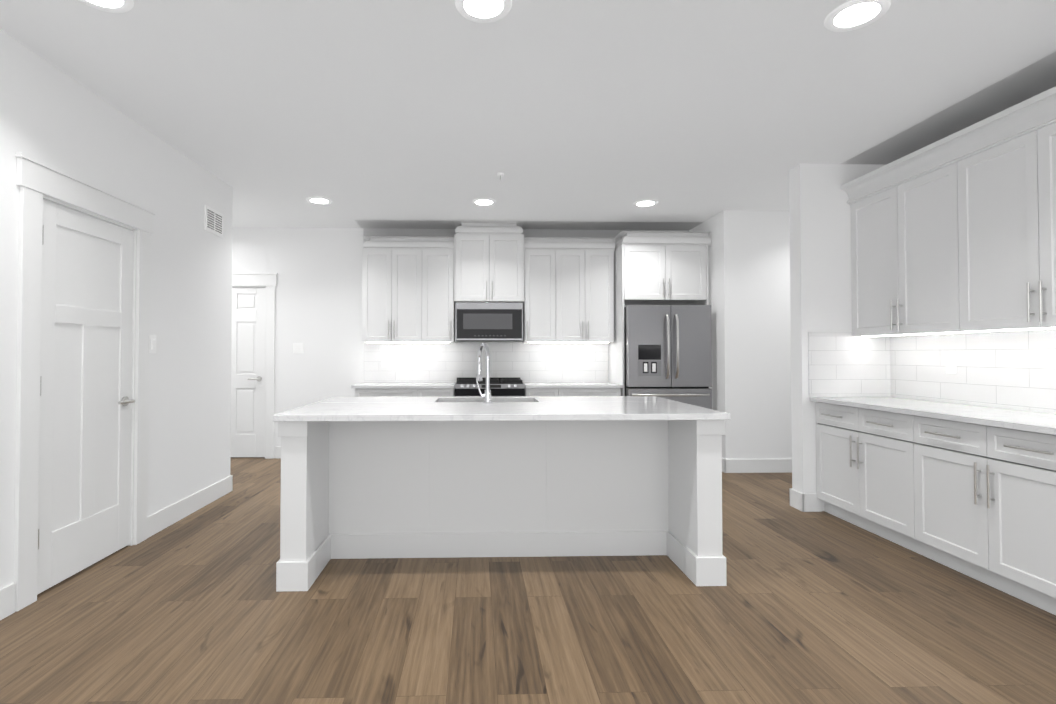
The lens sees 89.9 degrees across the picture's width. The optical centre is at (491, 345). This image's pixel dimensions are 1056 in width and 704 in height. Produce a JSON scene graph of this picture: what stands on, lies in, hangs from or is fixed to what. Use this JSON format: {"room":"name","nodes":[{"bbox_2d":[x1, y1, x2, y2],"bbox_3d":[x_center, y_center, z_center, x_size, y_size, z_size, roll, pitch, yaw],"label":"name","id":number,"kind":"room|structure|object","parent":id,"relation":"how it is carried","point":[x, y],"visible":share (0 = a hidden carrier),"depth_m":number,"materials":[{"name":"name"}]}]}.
{"room":"kitchen","nodes":[
{"label":"kitchen","id":0,"kind":"room"},
{"bbox_2d":[0,457,1055,703],"bbox_3d":[-0.124,1.323,2.474,9.400,0.100,10.100,0,-1,-2],"label":"floor","id":1,"kind":"structure","parent":0,"point":[822,607],"depth_m":2.39,"materials":[{"name":"brown wood"}]},
{"bbox_2d":[351,382,455,396],"bbox_3d":[-0.959,0.885,5.973,1.102,0.897,0.657,0,-1,-2],"label":"base cabinet","id":2,"kind":"object","parent":1,"relation":"on","point":[405,389],"visible":0.23,"depth_m":5.69,"materials":[{"name":"white paint"}]},
{"bbox_2d":[455,377,524,396],"bbox_3d":[-0.022,0.856,5.968,0.758,0.955,0.717,0,-1,-2],"label":"range","id":3,"kind":"object","parent":1,"relation":"on","point":[499,386],"visible":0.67,"depth_m":5.69,"materials":[{"name":"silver metal"}]},
{"bbox_2d":[276,420,726,591],"bbox_3d":[0.052,0.845,3.334,2.368,0.885,1.109,0,-1,-2],"label":"kitchen island","id":4,"kind":"object","parent":1,"relation":"on","point":[444,477],"depth_m":3.21,"materials":[{"name":"white paint"}]},
{"bbox_2d":[273,400,729,423],"bbox_3d":[0.059,0.383,3.110,2.390,0.033,0.713,0,-1,-2],"label":"island countertop","id":5,"kind":"structure","parent":4,"relation":"on","point":[340,409],"depth_m":2.90,"materials":[{"name":"white stone"}]},
{"bbox_2d":[476,343,491,403],"bbox_3d":[-0.047,0.176,3.469,0.105,0.390,0.214,0,-1,-2],"label":"faucet","id":6,"kind":"object","parent":5,"relation":"on","point":[486,396],"visible":1,"depth_m":3.39,"materials":[{"name":"silver metal"}]},
{"bbox_2d":[523,382,622,395],"bbox_3d":[0.893,0.886,6.025,1.060,0.897,0.657,0,-1,-2],"label":"base cabinet","id":7,"kind":"object","parent":1,"relation":"on","point":[571,389],"visible":0.27,"depth_m":5.74,"materials":[{"name":"white paint"}]},
{"bbox_2d":[608,231,711,395],"bbox_3d":[1.926,0.042,6.076,0.995,2.585,0.653,0,-1,-2],"label":"tall cabinet","id":8,"kind":"object","parent":1,"relation":"on","point":[660,267],"visible":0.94,"depth_m":5.81,"materials":[{"name":"white paint"}]},
{"bbox_2d":[624,305,711,408],"bbox_3d":[1.909,0.452,5.977,0.904,1.762,0.797,0,-1,-2],"label":"fridge","id":9,"kind":"object","parent":1,"relation":"on","point":[667,351],"visible":0.56,"depth_m":5.66,"materials":[{"name":"silver metal"}]},
{"bbox_2d":[815,401,909,549],"bbox_3d":[2.866,0.861,3.691,0.604,0.866,0.932,0,-1,-2],"label":"base cabinet","id":10,"kind":"object","parent":1,"relation":"on","point":[863,455],"depth_m":3.62,"materials":[{"name":"white paint"}]},
{"bbox_2d":[910,417,1055,614],"bbox_3d":[2.892,0.845,2.763,0.604,0.866,0.934,0,-1,-2],"label":"base cabinet","id":11,"kind":"object","parent":1,"relation":"on","point":[968,490],"depth_m":2.76,"materials":[{"name":"white paint"}]},
{"bbox_2d":[810,397,1055,436],"bbox_3d":[2.871,0.396,2.743,0.650,0.030,2.836,0,-1,-2],"label":"countertop","id":12,"kind":"structure","parent":11,"relation":"on","point":[1028,421],"depth_m":3.09,"materials":[{"name":"white stone"}]},
{"bbox_2d":[0,29,1055,588],"bbox_3d":[-0.124,-0.099,2.499,9.080,2.744,9.780,0,-1,-2],"label":"wall","id":13,"kind":"structure","parent":0,"point":[786,345],"depth_m":4.19,"materials":[{"name":"white paint"}]},
{"bbox_2d":[0,583,15,619],"bbox_3d":[-2.210,1.163,0.110,0.015,0.140,4.825,0,-1,-2],"label":"baseboard","id":14,"kind":"structure","parent":13,"relation":"attached to","point":[7,593],"depth_m":2.48,"materials":[{"name":"white paint"}]},
{"bbox_2d":[14,152,155,611],"bbox_3d":[-2.353,0.183,3.042,0.174,2.200,1.060,0,-1,-2],"label":"door frame","id":15,"kind":"structure","parent":13,"relation":"attached to","point":[37,180],"depth_m":2.65,"materials":[{"name":"white paint"}]},
{"bbox_2d":[37,199,134,594],"bbox_3d":[-2.298,0.262,3.035,0.094,2.017,0.753,0,-1,-2],"label":"door","id":16,"kind":"structure","parent":13,"relation":"in","point":[86,400],"depth_m":2.99,"materials":[{"name":"white paint"}]},
{"bbox_2d":[149,335,155,352],"bbox_3d":[-2.310,-0.008,3.607,0.010,0.120,0.075,0,-1,-2],"label":"light switch","id":17,"kind":"object","parent":13,"relation":"attached to","point":[152,346],"visible":0.88,"depth_m":3.60,"materials":[{"name":"white plastic"}]},
{"bbox_2d":[147,475,232,537],"bbox_3d":[-2.323,1.232,4.137,0.015,0.140,1.215,0,-1,-2],"label":"baseboard","id":18,"kind":"structure","parent":13,"relation":"attached to","point":[162,519],"depth_m":4.02,"materials":[{"name":"white paint"}]},
{"bbox_2d":[205,205,222,236],"bbox_3d":[-2.333,-1.043,4.454,0.010,0.200,0.300,0,-1,-2],"label":"air vent","id":19,"kind":"object","parent":13,"relation":"in","point":[213,221],"visible":1,"depth_m":4.43,"materials":[{"name":"white plastic"}]},
{"bbox_2d":[231,287,265,456],"bbox_3d":[-3.071,0.318,6.259,0.770,2.017,0.094,0,-1,-2],"label":"back door","id":20,"kind":"structure","parent":13,"relation":"in","point":[248,347],"depth_m":6.28,"materials":[{"name":"white paint"}]},
{"bbox_2d":[232,273,277,458],"bbox_3d":[-3.072,0.239,6.315,1.060,2.200,0.174,0,-1,-2],"label":"door frame","id":21,"kind":"structure","parent":13,"relation":"attached to","point":[268,281],"depth_m":6.26,"materials":[{"name":"white paint"}]},
{"bbox_2d":[276,446,280,458],"bbox_3d":[-2.026,1.268,6.267,1.050,0.140,0.015,0,-1,-2],"label":"baseboard","id":22,"kind":"structure","parent":13,"relation":"attached to","point":[278,448],"depth_m":6.25,"materials":[{"name":"white paint"}]},
{"bbox_2d":[293,343,303,352],"bbox_3d":[-2.293,0.033,6.282,0.120,0.120,0.010,0,-1,-2],"label":"light switch","id":23,"kind":"object","parent":13,"relation":"attached to","point":[298,347],"visible":1,"depth_m":6.28,"materials":[{"name":"white plastic"}]},
{"bbox_2d":[362,236,454,342],"bbox_3d":[-0.948,-0.632,6.142,1.040,1.204,0.383,0,-1,-2],"label":"upper cabinet","id":24,"kind":"object","parent":13,"relation":"attached to","point":[407,289],"visible":1,"depth_m":5.99,"materials":[{"name":"white paint"}]},
{"bbox_2d":[454,221,523,304],"bbox_3d":[-0.026,-0.950,6.159,0.796,0.913,0.413,0,-1,-2],"label":"upper cabinet","id":25,"kind":"object","parent":13,"relation":"attached to","point":[488,261],"visible":1,"depth_m":5.99,"materials":[{"name":"white paint"}]},
{"bbox_2d":[456,302,522,340],"bbox_3d":[-0.026,-0.261,6.139,0.758,0.437,0.412,0,-1,-2],"label":"microwave","id":26,"kind":"object","parent":25,"relation":"attached to","point":[489,321],"visible":1,"depth_m":5.94,"materials":[{"name":"silver metal"}]},
{"bbox_2d":[522,237,614,342],"bbox_3d":[0.898,-0.631,6.194,1.045,1.204,0.383,0,-1,-2],"label":"upper cabinet","id":27,"kind":"object","parent":13,"relation":"attached to","point":[568,290],"visible":0.92,"depth_m":6.04,"materials":[{"name":"white paint"}]},
{"bbox_2d":[723,458,791,472],"bbox_3d":[3.310,1.255,5.516,1.765,0.140,0.015,0,-1,-2],"label":"baseboard","id":28,"kind":"structure","parent":13,"relation":"attached to","point":[729,465],"depth_m":5.49,"materials":[{"name":"white paint"}]},
{"bbox_2d":[789,488,821,507],"bbox_3d":[3.328,1.235,4.321,1.795,0.140,0.015,0,-1,-2],"label":"baseboard","id":29,"kind":"structure","parent":13,"relation":"attached to","point":[798,499],"depth_m":4.13,"materials":[{"name":"white paint"}]},
{"bbox_2d":[847,158,952,336],"bbox_3d":[3.019,-0.612,3.721,0.312,1.068,0.933,0,-1,-2],"label":"upper cabinet","id":30,"kind":"object","parent":13,"relation":"attached to","point":[902,230],"depth_m":3.66,"materials":[{"name":"white paint"}]},
{"bbox_2d":[953,114,1055,333],"bbox_3d":[3.045,-0.628,2.792,0.312,1.068,0.934,0,-1,-2],"label":"upper cabinet","id":31,"kind":"object","parent":13,"relation":"attached to","point":[954,233],"depth_m":2.96,"materials":[{"name":"white paint"}]},
{"bbox_2d":[0,0,1055,229],"bbox_3d":[-0.124,-1.520,2.523,9.400,0.100,10.100,0,-1,-2],"label":"ceiling","id":32,"kind":"structure","parent":0,"point":[559,114],"depth_m":3.06,"materials":[{"name":"white paint"}]},
{"bbox_2d":[79,0,133,12],"bbox_3d":[-1.643,-1.471,2.209,0.244,0.008,0.244,0,-1,-2],"label":"recessed light","id":33,"kind":"object","parent":32,"relation":"in","point":[118,6],"visible":1,"depth_m":2.27,"materials":[{"name":"white plastic"}]},
{"bbox_2d":[306,197,331,204],"bbox_3d":[-1.686,-1.420,5.189,0.244,0.008,0.244,0,-1,-2],"label":"recessed light","id":34,"kind":"object","parent":32,"relation":"in","point":[320,200],"visible":0.98,"depth_m":5.17,"materials":[{"name":"white plastic"}]},
{"bbox_2d":[455,0,511,22],"bbox_3d":[-0.032,-1.470,2.280,0.244,0.008,0.244,0,-1,-2],"label":"recessed light","id":35,"kind":"object","parent":32,"relation":"in","point":[484,11],"visible":1,"depth_m":2.31,"materials":[{"name":"white plastic"}]},
{"bbox_2d":[472,198,495,205],"bbox_3d":[-0.071,-1.419,5.234,0.244,0.008,0.244,0,-1,-2],"label":"recessed light","id":36,"kind":"object","parent":32,"relation":"in","point":[484,202],"visible":1,"depth_m":5.22,"materials":[{"name":"white plastic"}]},
{"bbox_2d":[633,200,657,206],"bbox_3d":[1.544,-1.419,5.280,0.244,0.008,0.244,0,-1,-2],"label":"recessed light","id":37,"kind":"object","parent":32,"relation":"in","point":[644,203],"visible":1,"depth_m":5.27,"materials":[{"name":"white plastic"}]},
{"bbox_2d":[824,0,890,31],"bbox_3d":[1.624,-1.469,2.346,0.244,0.008,0.244,0,-1,-2],"label":"recessed light","id":38,"kind":"object","parent":32,"relation":"in","point":[852,15],"visible":1,"depth_m":2.34,"materials":[{"name":"white plastic"}]}
]}

